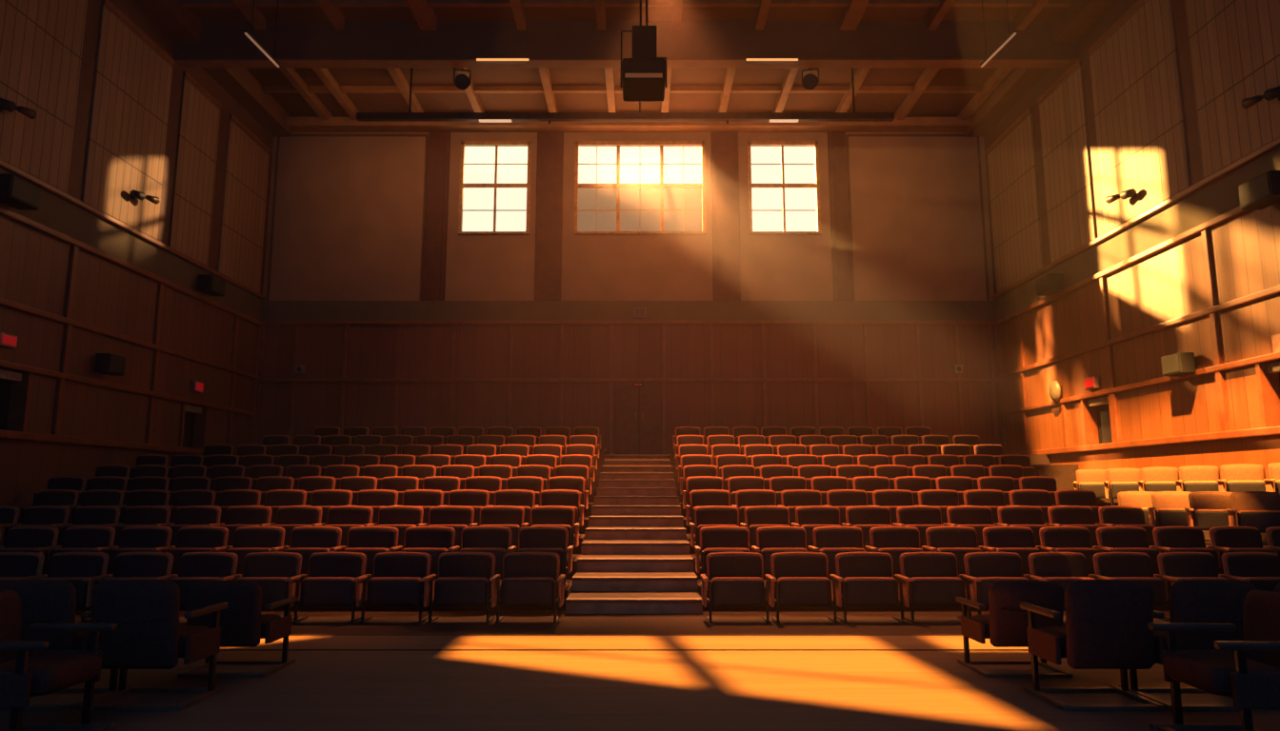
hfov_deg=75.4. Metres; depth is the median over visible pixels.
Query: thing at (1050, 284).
wall speaker
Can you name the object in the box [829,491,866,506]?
backrest cushion
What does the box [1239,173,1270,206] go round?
grille
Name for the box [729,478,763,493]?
backrest cushion
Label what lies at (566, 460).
backrest cushion
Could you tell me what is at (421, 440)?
backrest cushion
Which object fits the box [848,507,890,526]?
backrest cushion
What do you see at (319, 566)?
backrest cushion
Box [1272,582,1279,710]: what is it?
chair
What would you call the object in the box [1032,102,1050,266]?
pilaster
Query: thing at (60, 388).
trim
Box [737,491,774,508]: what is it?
backrest cushion
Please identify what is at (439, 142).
pilaster
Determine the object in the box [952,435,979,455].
seat
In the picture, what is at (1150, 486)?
seat cushion
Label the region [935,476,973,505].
seat
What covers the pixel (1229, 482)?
seat cushion
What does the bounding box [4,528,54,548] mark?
backrest cushion
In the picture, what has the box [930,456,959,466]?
backrest cushion
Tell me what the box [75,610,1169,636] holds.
riser
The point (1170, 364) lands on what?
grille
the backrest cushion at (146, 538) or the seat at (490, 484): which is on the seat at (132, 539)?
the backrest cushion at (146, 538)
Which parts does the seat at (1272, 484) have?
panel, armrest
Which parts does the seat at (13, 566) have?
armrest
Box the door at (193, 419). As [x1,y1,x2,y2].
[178,402,209,449]
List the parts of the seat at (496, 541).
armrest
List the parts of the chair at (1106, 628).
leg, armrest, panel, rail, seat, backrest, leg, rail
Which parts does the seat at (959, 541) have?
armrest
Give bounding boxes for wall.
[0,440,202,519]
[109,0,273,152]
[257,132,1002,455]
[983,0,1138,152]
[1050,436,1279,506]
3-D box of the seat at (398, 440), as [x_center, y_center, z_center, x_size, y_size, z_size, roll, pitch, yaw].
[-5.223,1.819,17.880,0.661,0.668,0.424,0,-9,0]
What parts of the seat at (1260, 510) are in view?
armrest, panel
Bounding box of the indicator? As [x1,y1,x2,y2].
[632,382,643,386]
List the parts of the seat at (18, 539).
panel, armrest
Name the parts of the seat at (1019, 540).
armrest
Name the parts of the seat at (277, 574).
panel, armrest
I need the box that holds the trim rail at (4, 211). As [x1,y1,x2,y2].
[0,205,262,326]
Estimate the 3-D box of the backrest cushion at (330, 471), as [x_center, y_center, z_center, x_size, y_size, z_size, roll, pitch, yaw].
[-5.215,1.954,14.434,0.542,0.400,0.104,0,-9,0]
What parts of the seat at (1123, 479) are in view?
panel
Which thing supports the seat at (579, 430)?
on the tier at (602, 457)
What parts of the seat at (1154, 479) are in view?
panel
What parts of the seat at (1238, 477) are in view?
panel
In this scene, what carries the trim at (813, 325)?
attached to the wall at (349, 215)
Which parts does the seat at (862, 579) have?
panel, armrest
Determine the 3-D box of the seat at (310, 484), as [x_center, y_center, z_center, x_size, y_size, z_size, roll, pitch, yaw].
[-5.170,2.089,13.127,0.661,0.668,0.424,0,-9,0]
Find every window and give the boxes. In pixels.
[457,140,531,234]
[573,140,706,234]
[746,140,821,234]
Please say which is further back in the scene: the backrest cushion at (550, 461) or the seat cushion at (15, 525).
the backrest cushion at (550, 461)
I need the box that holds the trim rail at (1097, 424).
[999,351,1279,445]
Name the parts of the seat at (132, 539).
armrest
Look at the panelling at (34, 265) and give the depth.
15.35 m
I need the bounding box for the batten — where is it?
[356,68,894,123]
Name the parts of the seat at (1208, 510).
panel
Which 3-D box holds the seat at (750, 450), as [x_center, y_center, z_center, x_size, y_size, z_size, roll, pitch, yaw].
[2.392,1.912,16.688,0.661,0.668,0.424,0,-9,0]
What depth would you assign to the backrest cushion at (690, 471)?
14.43 m
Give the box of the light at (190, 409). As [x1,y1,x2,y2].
[185,404,202,413]
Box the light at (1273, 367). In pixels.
[1266,360,1279,373]
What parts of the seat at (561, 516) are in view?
panel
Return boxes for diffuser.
[476,58,528,60]
[746,58,798,60]
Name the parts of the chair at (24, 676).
backrest, panel, leg, armrest, seat, panel, rail, armrest, leg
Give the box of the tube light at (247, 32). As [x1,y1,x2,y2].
[243,0,279,67]
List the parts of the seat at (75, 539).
armrest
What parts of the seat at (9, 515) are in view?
panel, armrest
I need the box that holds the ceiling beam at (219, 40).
[173,20,1078,59]
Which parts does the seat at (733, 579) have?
panel, armrest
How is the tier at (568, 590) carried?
on the riser
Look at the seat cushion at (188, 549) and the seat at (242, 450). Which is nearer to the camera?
the seat cushion at (188, 549)
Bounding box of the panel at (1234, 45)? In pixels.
[1184,0,1279,179]
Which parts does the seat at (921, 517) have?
armrest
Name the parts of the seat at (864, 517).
armrest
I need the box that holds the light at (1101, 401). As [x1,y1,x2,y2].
[1087,396,1108,406]
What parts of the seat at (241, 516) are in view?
armrest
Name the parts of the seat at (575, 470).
panel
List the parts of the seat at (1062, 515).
armrest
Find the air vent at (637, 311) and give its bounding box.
[633,307,646,317]
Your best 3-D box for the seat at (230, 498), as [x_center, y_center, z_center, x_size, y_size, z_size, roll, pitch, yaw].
[-5.827,2.123,11.944,0.661,0.668,0.424,0,-9,0]
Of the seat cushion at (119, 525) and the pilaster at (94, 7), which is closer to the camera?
the seat cushion at (119, 525)
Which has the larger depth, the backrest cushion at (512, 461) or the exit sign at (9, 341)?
the backrest cushion at (512, 461)
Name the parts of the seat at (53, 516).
panel, armrest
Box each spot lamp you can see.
[453,68,490,89]
[781,68,819,89]
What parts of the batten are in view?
rod, rod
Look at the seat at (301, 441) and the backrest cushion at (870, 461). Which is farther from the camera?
the seat at (301, 441)
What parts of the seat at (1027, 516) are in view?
armrest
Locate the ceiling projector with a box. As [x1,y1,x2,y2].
[620,0,667,101]
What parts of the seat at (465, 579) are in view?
armrest, panel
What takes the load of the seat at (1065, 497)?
on the tier
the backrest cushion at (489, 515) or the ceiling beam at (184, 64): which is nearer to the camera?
the backrest cushion at (489, 515)
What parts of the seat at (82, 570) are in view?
panel, armrest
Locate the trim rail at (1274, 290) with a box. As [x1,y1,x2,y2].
[997,285,1279,379]
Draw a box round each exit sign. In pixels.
[0,332,17,348]
[190,380,203,393]
[1083,376,1099,390]
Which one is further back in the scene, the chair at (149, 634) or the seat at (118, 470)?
the seat at (118, 470)
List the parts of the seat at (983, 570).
panel, armrest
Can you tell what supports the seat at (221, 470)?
on the tier
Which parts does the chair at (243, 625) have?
rail, backrest, seat, rail, panel, armrest, leg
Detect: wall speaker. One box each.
[0,173,40,210]
[94,353,125,376]
[197,274,225,296]
[1035,273,1063,296]
[1160,352,1196,377]
[1238,170,1279,209]
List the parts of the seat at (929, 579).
panel, armrest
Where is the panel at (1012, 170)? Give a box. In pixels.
[987,112,1043,292]
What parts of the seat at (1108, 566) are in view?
armrest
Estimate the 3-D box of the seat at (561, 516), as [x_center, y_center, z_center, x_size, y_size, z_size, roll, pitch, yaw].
[-1.125,2.162,10.760,0.661,0.668,0.424,0,-9,0]
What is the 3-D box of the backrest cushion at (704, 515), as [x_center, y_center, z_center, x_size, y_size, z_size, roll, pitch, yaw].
[1.013,2.072,10.881,0.542,0.400,0.104,0,-9,0]
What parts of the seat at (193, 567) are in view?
armrest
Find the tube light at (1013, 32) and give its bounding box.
[980,0,1017,67]
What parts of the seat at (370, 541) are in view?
armrest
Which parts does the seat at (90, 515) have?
armrest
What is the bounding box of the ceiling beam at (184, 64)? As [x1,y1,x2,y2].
[174,60,1077,68]
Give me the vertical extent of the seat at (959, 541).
0.668 m
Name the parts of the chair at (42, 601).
backrest, seat, panel, armrest, rail, leg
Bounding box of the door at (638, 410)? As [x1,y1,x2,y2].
[615,383,661,455]
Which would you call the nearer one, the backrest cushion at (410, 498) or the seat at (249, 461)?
the backrest cushion at (410, 498)
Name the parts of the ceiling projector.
safety frame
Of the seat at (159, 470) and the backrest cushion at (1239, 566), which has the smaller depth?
the backrest cushion at (1239, 566)
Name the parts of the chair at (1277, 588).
backrest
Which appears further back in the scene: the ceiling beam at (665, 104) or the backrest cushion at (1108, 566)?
the ceiling beam at (665, 104)
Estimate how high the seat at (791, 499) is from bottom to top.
0.668 m
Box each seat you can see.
[0,505,21,545]
[0,526,61,573]
[0,528,4,548]
[0,552,47,580]
[3,505,72,546]
[19,489,80,523]
[32,476,86,506]
[38,552,112,622]
[41,526,119,574]
[56,505,122,546]
[67,489,126,523]
[77,476,129,506]
[84,464,132,490]
[89,552,177,622]
[102,526,175,573]
[113,505,174,546]
[118,489,172,524]
[122,476,171,506]
[125,464,171,491]
[128,454,168,479]
[161,526,232,573]
[167,454,203,478]
[167,464,206,491]
[167,505,224,546]
[168,476,211,506]
[168,489,219,523]
[169,552,241,606]
[202,444,233,466]
[205,454,239,478]
[209,464,244,490]
[214,476,252,505]
[219,489,264,524]
[220,505,275,546]
[220,526,289,573]
[236,444,266,465]
[236,552,306,620]
[241,454,274,477]
[248,464,283,490]
[256,476,294,506]
[262,435,290,455]
[265,489,306,524]
[269,444,299,465]
[272,505,325,546]
[277,454,309,477]
[279,526,345,573]
[286,464,321,489]
[292,552,371,623]
[293,435,320,455]
[298,476,335,506]
[302,444,332,464]
[311,489,352,524]
[313,454,344,477]
[314,426,339,444]
[323,435,351,454]
[323,505,377,546]
[324,464,359,489]
[335,444,364,464]
[338,526,402,573]
[340,476,377,505]
[342,426,369,444]
[348,454,379,476]
[355,435,382,454]
[357,489,398,526]
[360,552,436,623]
[363,464,398,489]
[368,444,398,464]
[372,426,398,444]
[376,505,427,546]
[380,476,419,505]
[383,454,415,476]
[385,435,413,454]
[396,526,459,573]
[400,426,426,444]
[400,444,430,464]
[401,464,436,489]
[402,489,443,526]
[416,435,443,454]
[419,454,450,476]
[422,476,459,505]
[427,505,478,546]
[427,552,500,623]
[429,426,455,444]
[434,444,463,464]
[440,464,474,489]
[446,435,474,455]
[448,489,492,526]
[454,454,485,477]
[455,526,517,573]
[458,426,483,444]
[464,476,501,505]
[466,444,496,465]
[478,435,504,455]
[478,464,512,490]
[479,505,529,546]
[487,426,513,444]
[489,454,521,477]
[494,489,539,526]
[495,552,565,623]
[500,444,529,465]
[506,476,543,506]
[508,435,536,455]
[514,526,573,587]
[516,426,541,444]
[516,464,550,490]
[525,454,557,477]
[530,505,579,559]
[532,444,561,465]
[539,435,567,455]
[540,489,584,536]
[544,426,571,444]
[548,476,588,519]
[555,464,592,503]
[560,454,595,481]
[565,444,598,470]
[569,435,599,459]
[573,426,601,448]
[672,426,700,454]
[673,435,703,459]
[675,444,707,477]
[677,454,712,481]
[680,464,717,495]
[681,476,722,509]
[685,489,730,536]
[689,505,739,558]
[694,526,753,586]
[700,552,769,623]
[701,426,729,444]
[705,435,734,455]
[710,444,740,465]
[715,454,747,478]
[720,464,755,490]
[727,476,764,506]
[731,489,776,526]
[732,426,758,444]
[738,435,764,455]
[740,505,789,552]
[743,444,773,465]
[751,454,782,477]
[751,526,812,573]
[759,464,793,490]
[760,426,786,444]
[764,552,837,623]
[768,435,796,455]
[769,476,806,505]
[777,444,806,465]
[777,489,821,526]
[786,454,818,477]
[789,426,815,444]
[790,505,840,546]
[798,464,831,489]
[799,435,826,455]
[807,526,870,573]
[809,444,839,464]
[810,476,848,505]
[819,426,844,444]
[821,454,853,476]
[826,489,867,526]
[829,435,857,454]
[829,552,904,623]
[836,464,870,489]
[841,505,893,546]
[842,444,872,464]
[847,426,873,444]
[852,476,889,505]
[857,454,888,476]
[860,435,888,454]
[864,526,929,573]
[872,489,913,526]
[874,464,908,489]
[875,444,904,464]
[876,426,901,444]
[891,435,919,454]
[892,454,923,476]
[892,505,944,546]
[894,476,931,505]
[894,552,971,623]
[904,426,931,444]
[908,444,938,464]
[912,464,946,489]
[918,489,959,524]
[921,435,949,454]
[921,526,988,573]
[927,454,959,477]
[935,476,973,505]
[940,444,970,464]
[942,505,996,546]
[950,464,984,489]
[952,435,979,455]
[959,552,1029,617]
[962,454,995,477]
[963,489,1004,524]
[974,444,1003,465]
[977,476,1015,506]
[979,526,1046,573]
[988,464,1023,490]
[993,505,1048,546]
[998,454,1039,477]
[1005,489,1050,524]
[1019,476,1057,506]
[1023,552,1095,605]
[1035,526,1105,573]
[1044,505,1100,546]
[1051,489,1100,524]
[1073,469,1114,505]
[1088,552,1171,622]
[1092,526,1164,573]
[1095,505,1155,546]
[1103,467,1141,505]
[1117,491,1156,527]
[1137,466,1179,492]
[1147,491,1190,527]
[1149,526,1224,575]
[1153,552,1227,619]
[1175,465,1220,492]
[1184,491,1232,530]
[1205,526,1279,572]
[1217,463,1265,492]
[1218,552,1279,592]
[1226,491,1279,533]
[1262,526,1279,556]
[1263,462,1279,494]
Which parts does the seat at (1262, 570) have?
armrest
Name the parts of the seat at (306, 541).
armrest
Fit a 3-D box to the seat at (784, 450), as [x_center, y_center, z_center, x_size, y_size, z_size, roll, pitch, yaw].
[3.062,1.912,16.688,0.661,0.668,0.424,0,-9,0]
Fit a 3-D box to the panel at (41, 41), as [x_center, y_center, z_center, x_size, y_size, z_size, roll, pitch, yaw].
[-9.755,-4.995,12.864,0.090,3.750,2.954,0,-9,0]
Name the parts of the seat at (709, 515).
panel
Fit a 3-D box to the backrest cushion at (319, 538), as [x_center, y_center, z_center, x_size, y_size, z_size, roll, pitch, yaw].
[-3.823,2.114,9.697,0.542,0.400,0.104,0,-9,0]
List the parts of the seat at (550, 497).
panel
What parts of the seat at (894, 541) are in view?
armrest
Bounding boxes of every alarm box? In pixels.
[295,364,305,374]
[953,364,962,374]
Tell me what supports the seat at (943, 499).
on the tier
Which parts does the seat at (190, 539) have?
armrest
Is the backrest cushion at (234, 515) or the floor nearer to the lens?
the floor
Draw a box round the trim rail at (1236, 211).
[993,205,1251,326]
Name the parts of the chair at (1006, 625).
leg, armrest, panel, rail, seat, backrest, rail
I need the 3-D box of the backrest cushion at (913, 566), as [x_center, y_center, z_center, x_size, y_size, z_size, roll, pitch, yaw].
[2.995,2.150,8.513,0.542,0.400,0.104,0,-9,0]
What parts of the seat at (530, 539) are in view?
panel, armrest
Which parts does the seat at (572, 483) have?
panel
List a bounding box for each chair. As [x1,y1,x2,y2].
[0,580,129,710]
[0,589,117,730]
[79,580,228,710]
[177,580,297,678]
[955,580,1072,678]
[1020,580,1165,710]
[1118,580,1271,710]
[1147,589,1279,730]
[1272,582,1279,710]
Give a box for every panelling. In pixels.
[0,215,257,455]
[999,201,1279,455]
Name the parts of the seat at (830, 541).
armrest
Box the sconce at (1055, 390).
[1049,380,1062,401]
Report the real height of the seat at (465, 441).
0.668 m
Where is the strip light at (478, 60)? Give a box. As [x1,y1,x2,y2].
[476,58,529,62]
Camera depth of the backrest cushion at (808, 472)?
14.43 m
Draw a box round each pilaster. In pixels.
[66,0,101,199]
[157,63,183,245]
[207,106,229,271]
[260,151,272,294]
[421,131,450,300]
[534,131,563,300]
[710,131,740,300]
[827,131,852,300]
[984,151,997,294]
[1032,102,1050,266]
[1081,52,1104,238]
[1172,0,1203,185]
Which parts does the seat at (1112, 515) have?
armrest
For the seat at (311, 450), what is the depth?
16.81 m
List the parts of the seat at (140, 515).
armrest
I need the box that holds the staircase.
[565,455,702,614]
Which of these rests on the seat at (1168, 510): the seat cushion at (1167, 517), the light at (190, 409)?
the seat cushion at (1167, 517)
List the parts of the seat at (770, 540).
armrest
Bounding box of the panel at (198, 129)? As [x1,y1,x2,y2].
[168,77,219,265]
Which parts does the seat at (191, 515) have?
armrest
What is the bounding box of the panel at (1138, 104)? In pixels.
[1089,0,1191,233]
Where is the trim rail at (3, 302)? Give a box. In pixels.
[0,298,259,379]
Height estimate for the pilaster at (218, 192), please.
3.870 m
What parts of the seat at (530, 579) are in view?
panel, armrest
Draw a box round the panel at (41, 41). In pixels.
[0,0,87,193]
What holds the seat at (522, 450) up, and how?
on the tier at (594, 485)
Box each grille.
[11,176,39,207]
[108,355,125,374]
[212,276,225,295]
[624,73,662,77]
[1035,275,1048,294]
[1160,354,1179,375]
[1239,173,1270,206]
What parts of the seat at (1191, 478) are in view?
panel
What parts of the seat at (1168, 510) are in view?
panel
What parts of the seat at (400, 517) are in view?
armrest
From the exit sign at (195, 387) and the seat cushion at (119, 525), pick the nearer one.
the seat cushion at (119, 525)
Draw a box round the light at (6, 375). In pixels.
[0,369,22,381]
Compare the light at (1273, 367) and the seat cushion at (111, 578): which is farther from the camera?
the light at (1273, 367)
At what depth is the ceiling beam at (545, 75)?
20.17 m
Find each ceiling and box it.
[188,6,1061,117]
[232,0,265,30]
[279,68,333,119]
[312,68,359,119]
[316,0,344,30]
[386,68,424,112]
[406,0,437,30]
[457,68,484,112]
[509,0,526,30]
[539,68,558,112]
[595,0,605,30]
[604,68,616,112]
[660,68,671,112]
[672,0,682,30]
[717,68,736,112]
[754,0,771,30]
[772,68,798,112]
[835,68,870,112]
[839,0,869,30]
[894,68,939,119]
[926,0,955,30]
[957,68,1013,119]
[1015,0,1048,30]
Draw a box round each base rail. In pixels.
[0,429,237,455]
[1003,425,1279,455]
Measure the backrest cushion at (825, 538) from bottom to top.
0.400 m
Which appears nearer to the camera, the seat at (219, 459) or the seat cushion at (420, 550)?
the seat cushion at (420, 550)
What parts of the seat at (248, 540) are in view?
armrest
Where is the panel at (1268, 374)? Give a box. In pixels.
[1255,360,1279,427]
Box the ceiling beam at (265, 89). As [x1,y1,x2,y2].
[261,85,982,93]
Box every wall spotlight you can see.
[0,98,37,119]
[130,189,159,204]
[1105,188,1136,203]
[1240,85,1279,108]
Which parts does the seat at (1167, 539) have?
armrest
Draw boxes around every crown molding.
[101,0,174,65]
[182,71,221,108]
[229,114,270,153]
[986,106,1032,153]
[1037,59,1081,103]
[1087,0,1145,55]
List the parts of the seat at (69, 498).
armrest, panel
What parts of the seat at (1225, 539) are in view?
armrest, panel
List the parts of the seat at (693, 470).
panel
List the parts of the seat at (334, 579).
panel, armrest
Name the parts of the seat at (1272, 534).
armrest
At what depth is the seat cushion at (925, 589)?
8.30 m
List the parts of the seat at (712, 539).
panel, armrest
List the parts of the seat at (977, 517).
armrest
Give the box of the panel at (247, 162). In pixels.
[217,119,269,293]
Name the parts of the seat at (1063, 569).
armrest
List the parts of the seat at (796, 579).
panel, armrest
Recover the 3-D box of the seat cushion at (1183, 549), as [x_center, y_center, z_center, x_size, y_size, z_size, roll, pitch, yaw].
[6.359,2.243,9.547,0.535,0.274,0.090,0,-9,0]
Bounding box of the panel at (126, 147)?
[80,3,172,239]
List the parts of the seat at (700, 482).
panel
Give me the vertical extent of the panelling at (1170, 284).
3.490 m
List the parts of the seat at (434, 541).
armrest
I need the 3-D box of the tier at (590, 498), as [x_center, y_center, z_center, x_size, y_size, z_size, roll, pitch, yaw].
[-5.295,2.802,17.872,9.010,0.230,5.820,0,-9,0]
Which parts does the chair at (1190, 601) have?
leg, rail, panel, armrest, seat, backrest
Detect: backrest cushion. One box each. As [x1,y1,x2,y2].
[0,508,15,524]
[0,555,39,577]
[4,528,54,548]
[21,507,65,524]
[35,491,75,506]
[46,478,82,490]
[47,555,103,577]
[61,528,110,548]
[72,507,116,524]
[81,491,120,506]
[88,478,124,490]
[95,466,127,477]
[113,555,168,578]
[119,528,167,548]
[123,507,166,524]
[127,491,166,506]
[130,478,165,491]
[133,466,165,478]
[135,456,165,466]
[171,456,200,466]
[171,466,203,479]
[172,478,207,491]
[173,491,212,506]
[174,507,218,524]
[176,528,224,548]
[178,555,233,578]
[203,445,231,456]
[206,456,236,466]
[210,466,242,479]
[214,478,249,491]
[219,491,258,506]
[225,507,268,524]
[233,528,280,548]
[236,445,263,456]
[241,456,271,466]
[243,555,298,578]
[248,466,280,478]
[256,478,291,491]
[262,436,288,445]
[265,491,303,506]
[269,445,297,456]
[277,507,319,524]
[278,456,307,466]
[286,466,319,478]
[290,528,338,548]
[293,436,319,445]
[298,478,333,491]
[302,445,330,456]
[308,555,362,592]
[311,491,349,506]
[313,456,342,466]
[314,427,338,436]
[324,436,349,445]
[325,466,357,478]
[327,507,369,525]
[335,445,362,456]
[340,478,374,491]
[343,427,367,436]
[347,528,395,552]
[348,456,378,466]
[355,436,380,445]
[357,491,395,506]
[363,466,395,478]
[368,445,396,456]
[372,427,396,436]
[373,555,427,594]
[379,507,420,525]
[381,478,416,491]
[384,456,413,466]
[385,436,411,445]
[400,427,424,436]
[401,445,428,456]
[402,466,434,479]
[403,491,440,506]
[404,528,452,552]
[417,436,441,445]
[420,456,448,466]
[423,478,458,491]
[429,507,471,526]
[430,427,453,436]
[434,445,461,456]
[439,555,492,589]
[440,466,472,479]
[447,436,472,445]
[449,491,486,506]
[455,456,483,466]
[459,427,482,436]
[462,528,508,551]
[465,478,499,491]
[467,445,494,456]
[478,436,503,445]
[479,466,510,479]
[480,507,521,527]
[487,427,511,437]
[490,456,519,467]
[495,491,532,508]
[500,445,527,456]
[503,555,557,580]
[507,478,541,493]
[509,436,534,446]
[517,427,539,437]
[518,466,548,479]
[520,528,565,551]
[526,456,555,468]
[531,507,573,527]
[533,445,559,457]
[540,436,564,446]
[541,491,579,508]
[545,427,569,438]
[549,478,582,493]
[556,466,586,480]
[561,456,590,468]
[566,445,593,457]
[570,436,596,446]
[574,427,598,437]
[676,427,699,437]
[678,436,702,446]
[680,445,706,457]
[681,456,710,467]
[684,466,716,479]
[687,478,721,493]
[691,491,728,508]
[696,507,737,527]
[701,528,747,551]
[704,427,728,437]
[708,436,733,446]
[708,555,761,580]
[712,445,739,457]
[717,456,746,468]
[722,466,754,479]
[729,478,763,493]
[734,427,757,437]
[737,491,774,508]
[739,436,764,446]
[745,445,772,457]
[746,507,788,527]
[753,456,781,467]
[759,528,805,551]
[761,466,792,479]
[762,427,785,437]
[770,436,795,445]
[771,478,805,491]
[773,555,826,580]
[779,445,805,456]
[782,491,820,506]
[788,456,817,466]
[791,427,815,436]
[798,507,839,527]
[800,436,825,445]
[800,466,831,479]
[811,445,838,456]
[813,478,847,491]
[815,528,862,552]
[820,427,843,436]
[823,456,852,466]
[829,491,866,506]
[831,436,857,445]
[838,466,869,479]
[838,555,892,594]
[844,445,871,456]
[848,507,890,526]
[849,427,872,436]
[855,478,889,491]
[859,456,888,466]
[861,436,887,445]
[872,528,919,552]
[875,491,912,506]
[876,466,907,478]
[877,445,904,456]
[878,427,901,436]
[893,436,918,445]
[894,456,923,466]
[896,478,931,491]
[899,507,940,525]
[902,555,957,595]
[906,427,930,436]
[910,445,937,456]
[914,466,946,478]
[920,491,959,506]
[923,436,949,445]
[929,528,977,552]
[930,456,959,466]
[938,478,973,491]
[942,445,970,456]
[949,507,992,524]
[953,466,984,478]
[954,436,979,445]
[965,456,995,466]
[966,491,1004,506]
[967,555,1022,578]
[976,445,1003,456]
[980,478,1015,491]
[986,528,1034,548]
[991,466,1022,478]
[1000,456,1030,466]
[1000,507,1043,524]
[1012,491,1050,506]
[1021,478,1057,491]
[1032,555,1087,578]
[1042,528,1091,548]
[1051,507,1094,524]
[1058,491,1097,506]
[1077,470,1107,483]
[1097,555,1153,578]
[1100,528,1148,548]
[1101,507,1145,524]
[1108,469,1141,483]
[1119,493,1152,507]
[1142,468,1179,483]
[1153,493,1190,510]
[1157,528,1205,548]
[1161,555,1218,578]
[1180,467,1219,483]
[1191,493,1232,515]
[1214,528,1262,548]
[1226,555,1279,577]
[1233,493,1279,523]
[1270,464,1279,492]
[1270,529,1279,547]
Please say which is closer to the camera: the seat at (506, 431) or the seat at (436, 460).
the seat at (436, 460)
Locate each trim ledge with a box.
[0,159,265,299]
[990,137,1279,299]
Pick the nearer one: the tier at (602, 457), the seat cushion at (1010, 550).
the seat cushion at (1010, 550)
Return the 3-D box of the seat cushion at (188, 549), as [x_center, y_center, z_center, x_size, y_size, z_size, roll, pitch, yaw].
[-5.163,2.243,9.547,0.535,0.274,0.090,0,-9,0]
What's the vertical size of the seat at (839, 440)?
0.668 m
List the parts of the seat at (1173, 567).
armrest, panel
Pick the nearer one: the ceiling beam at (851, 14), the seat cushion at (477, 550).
the seat cushion at (477, 550)
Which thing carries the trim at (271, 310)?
attached to the wall at (349, 215)
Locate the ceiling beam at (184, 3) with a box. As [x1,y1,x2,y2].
[179,0,1071,6]
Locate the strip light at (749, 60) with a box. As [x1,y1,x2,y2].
[745,58,798,62]
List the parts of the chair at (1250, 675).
leg, armrest, rail, panel, seat, leg, armrest, panel, backrest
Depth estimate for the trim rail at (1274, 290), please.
14.60 m
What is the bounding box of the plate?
[1271,334,1279,353]
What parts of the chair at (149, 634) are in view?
rail, leg, backrest, seat, rail, panel, armrest, leg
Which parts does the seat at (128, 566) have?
armrest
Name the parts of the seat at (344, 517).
armrest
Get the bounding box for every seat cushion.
[0,547,34,550]
[0,577,21,579]
[13,524,48,526]
[38,577,88,579]
[53,547,93,550]
[65,524,100,526]
[104,577,154,579]
[111,547,152,550]
[117,524,153,526]
[168,524,205,526]
[169,547,211,550]
[169,577,220,580]
[220,524,259,526]
[227,547,274,552]
[236,577,289,596]
[272,524,311,526]
[284,547,329,551]
[302,577,356,600]
[323,524,363,526]
[343,547,388,551]
[368,577,421,581]
[376,524,416,526]
[401,547,448,552]
[427,524,468,527]
[435,577,488,582]
[459,547,505,552]
[479,524,519,528]
[501,577,554,604]
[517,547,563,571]
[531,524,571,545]
[697,524,738,530]
[703,547,749,552]
[711,577,763,604]
[749,524,789,541]
[760,547,807,555]
[777,577,830,582]
[800,524,840,527]
[819,547,865,551]
[843,577,897,581]
[853,524,893,526]
[878,547,923,551]
[905,524,944,526]
[909,577,962,600]
[937,547,981,551]
[958,524,996,526]
[975,577,1029,600]
[993,547,1040,552]
[1010,524,1048,526]
[1044,577,1095,580]
[1055,547,1098,550]
[1062,524,1099,526]
[1110,481,1137,498]
[1111,577,1160,579]
[1115,524,1151,526]
[1115,547,1156,550]
[1145,481,1175,490]
[1157,508,1184,527]
[1174,547,1214,550]
[1177,577,1227,579]
[1184,480,1217,483]
[1195,509,1226,512]
[1226,480,1263,483]
[1233,547,1272,550]
[1238,510,1279,514]
[1243,577,1279,579]
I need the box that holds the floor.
[0,636,1279,730]
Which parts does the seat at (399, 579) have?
panel, armrest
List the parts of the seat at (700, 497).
panel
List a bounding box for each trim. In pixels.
[0,167,262,320]
[51,379,65,435]
[60,324,73,374]
[63,245,79,319]
[132,0,292,137]
[144,396,155,443]
[150,350,159,392]
[152,282,163,345]
[225,411,233,444]
[228,372,236,407]
[230,316,239,368]
[249,325,261,444]
[253,323,265,444]
[258,378,999,381]
[260,300,996,320]
[260,320,996,324]
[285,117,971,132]
[288,323,299,444]
[339,323,348,435]
[393,323,401,427]
[449,323,456,427]
[507,323,513,427]
[559,323,563,426]
[608,323,613,455]
[661,323,665,455]
[709,323,714,426]
[760,323,767,427]
[811,323,819,435]
[862,323,871,427]
[915,323,923,426]
[954,323,964,435]
[964,0,1117,137]
[987,323,999,444]
[994,146,1279,320]
[995,325,1007,453]
[1017,315,1025,367]
[1020,372,1026,407]
[1021,411,1028,451]
[1060,403,1069,447]
[1099,277,1110,340]
[1105,344,1116,388]
[1110,393,1120,442]
[1200,229,1217,307]
[1209,312,1222,365]
[1215,371,1229,431]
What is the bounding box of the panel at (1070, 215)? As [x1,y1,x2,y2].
[1039,63,1096,263]
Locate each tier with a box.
[17,517,588,534]
[40,554,580,579]
[75,579,571,610]
[118,534,584,554]
[202,454,605,465]
[580,502,594,517]
[583,490,596,502]
[587,477,599,490]
[591,464,603,477]
[669,454,1050,465]
[670,464,1079,477]
[673,477,1077,490]
[677,490,1118,502]
[679,502,690,517]
[683,517,740,534]
[686,534,1092,554]
[689,554,1159,579]
[698,579,1169,610]
[1148,539,1268,574]
[1202,530,1267,542]
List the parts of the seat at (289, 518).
armrest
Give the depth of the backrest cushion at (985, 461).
15.62 m
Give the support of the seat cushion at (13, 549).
on the seat at (18, 539)
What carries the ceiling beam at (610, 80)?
attached to the ceiling at (928, 105)
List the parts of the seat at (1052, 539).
armrest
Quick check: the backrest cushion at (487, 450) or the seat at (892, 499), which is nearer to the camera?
the seat at (892, 499)
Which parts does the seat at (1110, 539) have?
armrest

